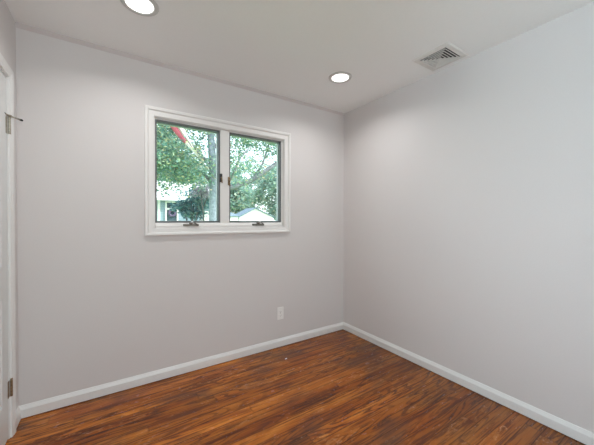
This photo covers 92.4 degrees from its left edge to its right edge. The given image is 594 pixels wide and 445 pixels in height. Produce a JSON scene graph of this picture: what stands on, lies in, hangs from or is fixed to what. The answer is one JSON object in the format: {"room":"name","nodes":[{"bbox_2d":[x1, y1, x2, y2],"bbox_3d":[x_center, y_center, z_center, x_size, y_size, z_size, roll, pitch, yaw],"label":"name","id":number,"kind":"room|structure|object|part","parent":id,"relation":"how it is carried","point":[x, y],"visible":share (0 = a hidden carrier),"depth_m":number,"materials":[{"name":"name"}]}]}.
{"room":"empty bedroom","nodes":[
{"label":"empty bedroom","id":0,"kind":"room"},
{"bbox_2d":[0,0,17,409],"bbox_3d":[-0.604,0.024,-0.081,0.130,2.440,4.300,0,1,-33],"label":"wall","id":1,"kind":"structure","parent":0,"point":[7,23],"depth_m":1.71,"materials":[{"name":"paint"}]},
{"bbox_2d":[0,53,22,444],"bbox_3d":[-1.434,0.182,1.270,0.176,2.090,0.906,0,1,-33],"label":"door","id":2,"kind":"structure","parent":1,"relation":"in","point":[7,183],"depth_m":1.58,"materials":[{"name":"white paint"}]},
{"bbox_3d":[-1.514,-0.077,1.399,0.031,0.635,0.227,0,1,-33],"label":"panel","id":3,"kind":"part","parent":2,"relation":"part of","materials":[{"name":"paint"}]},
{"bbox_3d":[-1.516,0.698,1.407,0.031,0.585,0.227,0,1,-33],"label":"panel","id":4,"kind":"part","parent":2,"relation":"part of","materials":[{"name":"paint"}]},
{"bbox_3d":[-1.404,0.182,1.278,0.018,2.090,0.888,0,1,-33],"label":"casing","id":5,"kind":"part","parent":2,"relation":"part of","materials":[{"name":"white paint"}]},
{"bbox_2d":[16,406,20,427],"bbox_3d":[-0.548,1.201,-0.029,0.014,0.076,4.300,0,1,-33],"label":"baseboard","id":6,"kind":"structure","parent":1,"relation":"attached to","point":[18,411],"depth_m":1.72,"materials":[{"name":"white paint"}]},
{"bbox_2d":[16,28,343,405],"bbox_3d":[-0.634,-0.004,2.545,2.954,2.440,0.130,0,1,-33],"label":"wall","id":7,"kind":"structure","parent":0,"point":[101,300],"depth_m":2.08,"materials":[{"name":"paint"}]},
{"bbox_2d":[15,22,344,115],"bbox_3d":[-0.590,-1.211,2.472,2.694,0.025,0.014,0,1,-33],"label":"trim","id":8,"kind":"structure","parent":7,"relation":"attached to","point":[17,25],"depth_m":2.16,"materials":[{"name":"paint"}]},
{"bbox_2d":[19,322,342,418],"bbox_3d":[-0.598,1.174,2.498,2.694,0.076,0.014,0,1,-33],"label":"baseboard","id":9,"kind":"structure","parent":7,"relation":"attached to","point":[49,404],"depth_m":2.19,"materials":[{"name":"white paint"}]},
{"bbox_2d":[144,105,290,235],"bbox_3d":[-0.647,-0.390,2.539,1.278,0.975,0.218,0,1,-33],"label":"window","id":10,"kind":"structure","parent":7,"relation":"in","point":[223,129],"depth_m":2.46,"materials":[{"name":"white paint"}]},
{"bbox_3d":[-0.906,-0.397,2.369,0.506,0.795,0.029,0,1,-33],"label":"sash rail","id":11,"kind":"part","parent":10,"relation":"part of","materials":[{"name":"clear glass"}]},
{"bbox_3d":[-0.887,-0.397,2.339,0.507,0.796,0.026,0,1,-33],"label":"sash","id":12,"kind":"part","parent":10,"relation":"part of","materials":[{"name":"clear glass"}]},
{"bbox_3d":[-0.386,-0.399,2.666,0.529,0.796,0.026,0,1,-33],"label":"sash","id":13,"kind":"part","parent":10,"relation":"part of","materials":[{"name":"clear glass"}]},
{"bbox_3d":[-0.406,-0.399,2.696,0.528,0.795,0.029,0,1,-33],"label":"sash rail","id":14,"kind":"part","parent":10,"relation":"part of","materials":[{"name":"clear glass"}]},
{"bbox_2d":[277,307,283,319],"bbox_3d":[-0.163,0.888,2.781,0.072,0.120,0.008,0,1,-33],"label":"wall outlet","id":15,"kind":"object","parent":7,"relation":"attached to","point":[280,311],"visible":1,"depth_m":2.78,"materials":[{"name":"white plastic"}]},
{"bbox_2d":[5,329,584,444],"bbox_3d":[0.574,1.280,0.705,2.954,0.080,4.560,0,1,-33],"label":"floor","id":16,"kind":"structure","parent":0,"point":[340,387],"depth_m":1.87,"materials":[{"name":"brown wood"}]},
{"bbox_2d":[4,0,593,112],"bbox_3d":[0.582,-1.260,0.677,2.954,0.120,4.560,0,1,-33],"label":"ceiling","id":17,"kind":"structure","parent":0,"point":[291,49],"depth_m":1.82,"materials":[{"name":"paint"}]},
{"bbox_2d":[120,0,158,16],"bbox_3d":[-0.873,-1.210,1.579,0.193,0.008,0.193,0,1,-33],"label":"recessed light","id":18,"kind":"object","parent":17,"relation":"in","point":[148,8],"visible":1,"depth_m":1.59,"materials":[{"name":"white plastic"}]},
{"bbox_2d":[329,71,351,82],"bbox_3d":[0.363,-1.214,2.390,0.193,0.008,0.193,0,1,-33],"label":"recessed light","id":19,"kind":"object","parent":17,"relation":"in","point":[337,77],"visible":1,"depth_m":2.38,"materials":[{"name":"white plastic"}]},
{"bbox_2d":[412,42,468,70],"bbox_3d":[1.050,-1.202,2.093,0.274,0.022,0.274,0,1,-33],"label":"ceiling vent","id":20,"kind":"object","parent":17,"relation":"in","point":[446,53],"visible":1,"depth_m":2.07,"materials":[{"name":"white metal"}]},
{"bbox_2d":[343,2,593,432],"bbox_3d":[1.760,0.016,1.464,0.130,2.440,4.300,0,1,-33],"label":"wall","id":21,"kind":"structure","parent":0,"point":[469,184],"depth_m":1.97,"materials":[{"name":"paint"}]},
{"bbox_2d":[343,322,593,444],"bbox_3d":[1.696,1.193,1.437,0.014,0.076,4.300,0,1,-33],"label":"baseboard","id":22,"kind":"structure","parent":21,"relation":"attached to","point":[584,436],"depth_m":1.98,"materials":[{"name":"white paint"}]},
{"label":"outside","id":23,"kind":"structure","parent":0,"visible":0},
{"bbox_3d":[-14.191,0.976,71.455,170.000,0.200,129.700,0,1,-33],"label":"ground","id":24,"kind":"structure","parent":23,"visible":0},
{"bbox_2d":[157,149,201,182],"bbox_3d":[-19.757,-6.246,42.462,11.944,14.847,11.033,0,1,-33],"label":"tree","id":25,"kind":"object","parent":24,"relation":"on","point":[158,149],"visible":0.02,"depth_m":40.97,"materials":[{"name":"green plant"}]},
{"bbox_2d":[157,181,208,220],"bbox_3d":[-12.125,-0.718,18.245,12.050,4.350,7.700,0,1,-33],"label":"house","id":26,"kind":"structure","parent":24,"relation":"on","point":[163,204],"depth_m":17.02,"materials":[{"name":"white"}]},
{"bbox_3d":[-7.508,-0.589,17.067,0.554,1.180,0.015,0,1,-33],"label":"pane","id":27,"kind":"part","parent":26,"relation":"part of","materials":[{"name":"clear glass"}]},
{"bbox_2d":[169,190,208,220],"bbox_3d":[-5.066,-0.147,14.529,2.800,3.354,1.764,0,1,-33],"label":"shrub","id":28,"kind":"object","parent":24,"relation":"on","point":[184,206],"visible":0.69,"depth_m":14.18,"materials":[{"name":"green plant"}]},
{"bbox_2d":[190,181,208,220],"bbox_3d":[-4.487,-0.208,13.382,1.238,3.488,0.988,0,1,0],"label":"tree","id":29,"kind":"object","parent":24,"relation":"on","point":[205,192],"visible":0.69,"depth_m":13.24,"materials":[{"name":"green plant"}]},
{"bbox_2d":[190,161,208,183],"bbox_3d":[-27.863,-7.853,73.174,13.874,17.341,12.400,0,1,-33],"label":"tree","id":30,"kind":"object","parent":24,"relation":"on","point":[195,161],"visible":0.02,"depth_m":72.93,"materials":[{"name":"green plant"}]},
{"bbox_2d":[200,210,208,220],"bbox_3d":[-5.207,0.357,16.926,1.103,2.276,0.120,0,1,-33],"label":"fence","id":31,"kind":"object","parent":24,"relation":"on","point":[205,215],"visible":0.02,"depth_m":16.81,"materials":[{"name":"white"}]},
{"bbox_3d":[-5.207,0.377,16.926,0.863,2.116,0.060,0,1,-33],"label":"fence panel","id":32,"kind":"part","parent":31,"relation":"part of","materials":[{"name":"white"}]},
{"bbox_2d":[157,124,276,220],"bbox_3d":[-3.018,-2.990,12.766,10.434,9.080,5.286,0,1,-27],"label":"shade tree","id":33,"kind":"object","parent":24,"relation":"on","point":[167,157],"visible":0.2,"depth_m":11.69,"materials":[{"name":"green plant"}]},
{"bbox_2d":[170,126,213,177],"bbox_3d":[-3.910,-2.834,10.413,0.264,2.013,3.066,0,1,13],"label":"flag","id":34,"kind":"object","parent":33,"relation":"attached to","point":[180,132],"visible":0.54,"depth_m":10.03,"materials":[{"name":"red fabric"}]},
{"bbox_2d":[230,212,239,220],"bbox_3d":[-9.330,-0.078,38.000,2.275,2.663,3.400,0,1,-33],"label":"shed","id":35,"kind":"object","parent":24,"relation":"on","point":[235,218],"visible":0.25,"depth_m":37.01,"materials":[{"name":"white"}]},
{"bbox_2d":[230,171,257,213],"bbox_3d":[-13.398,-4.738,57.206,10.670,11.562,9.585,0,1,-33],"label":"tree","id":36,"kind":"object","parent":24,"relation":"on","point":[242,199],"visible":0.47,"depth_m":55.97,"materials":[{"name":"green plant"}]},
{"bbox_2d":[230,154,271,210],"bbox_3d":[-12.798,-8.239,73.393,15.549,18.210,13.795,0,1,-3],"label":"tree","id":37,"kind":"object","parent":24,"relation":"on","point":[249,157],"visible":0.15,"depth_m":70.93,"materials":[{"name":"green plant"}]},
{"bbox_2d":[232,208,275,220],"bbox_3d":[-7.058,-0.570,45.453,6.484,3.502,3.600,0,1,-33],"label":"garage","id":38,"kind":"structure","parent":24,"relation":"on","point":[248,214],"depth_m":44.15,"materials":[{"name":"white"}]},
{"bbox_3d":[-6.492,0.173,44.016,2.800,2.050,0.040,0,1,-33],"label":"door","id":39,"kind":"part","parent":38,"relation":"part of","materials":[{"name":"white"}]},
{"bbox_2d":[251,161,276,220],"bbox_3d":[-4.473,-6.307,64.681,12.076,14.594,11.637,0,1,-13],"label":"tree","id":40,"kind":"object","parent":24,"relation":"on","point":[271,208],"visible":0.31,"depth_m":63.42,"materials":[{"name":"green plant"}]}
]}

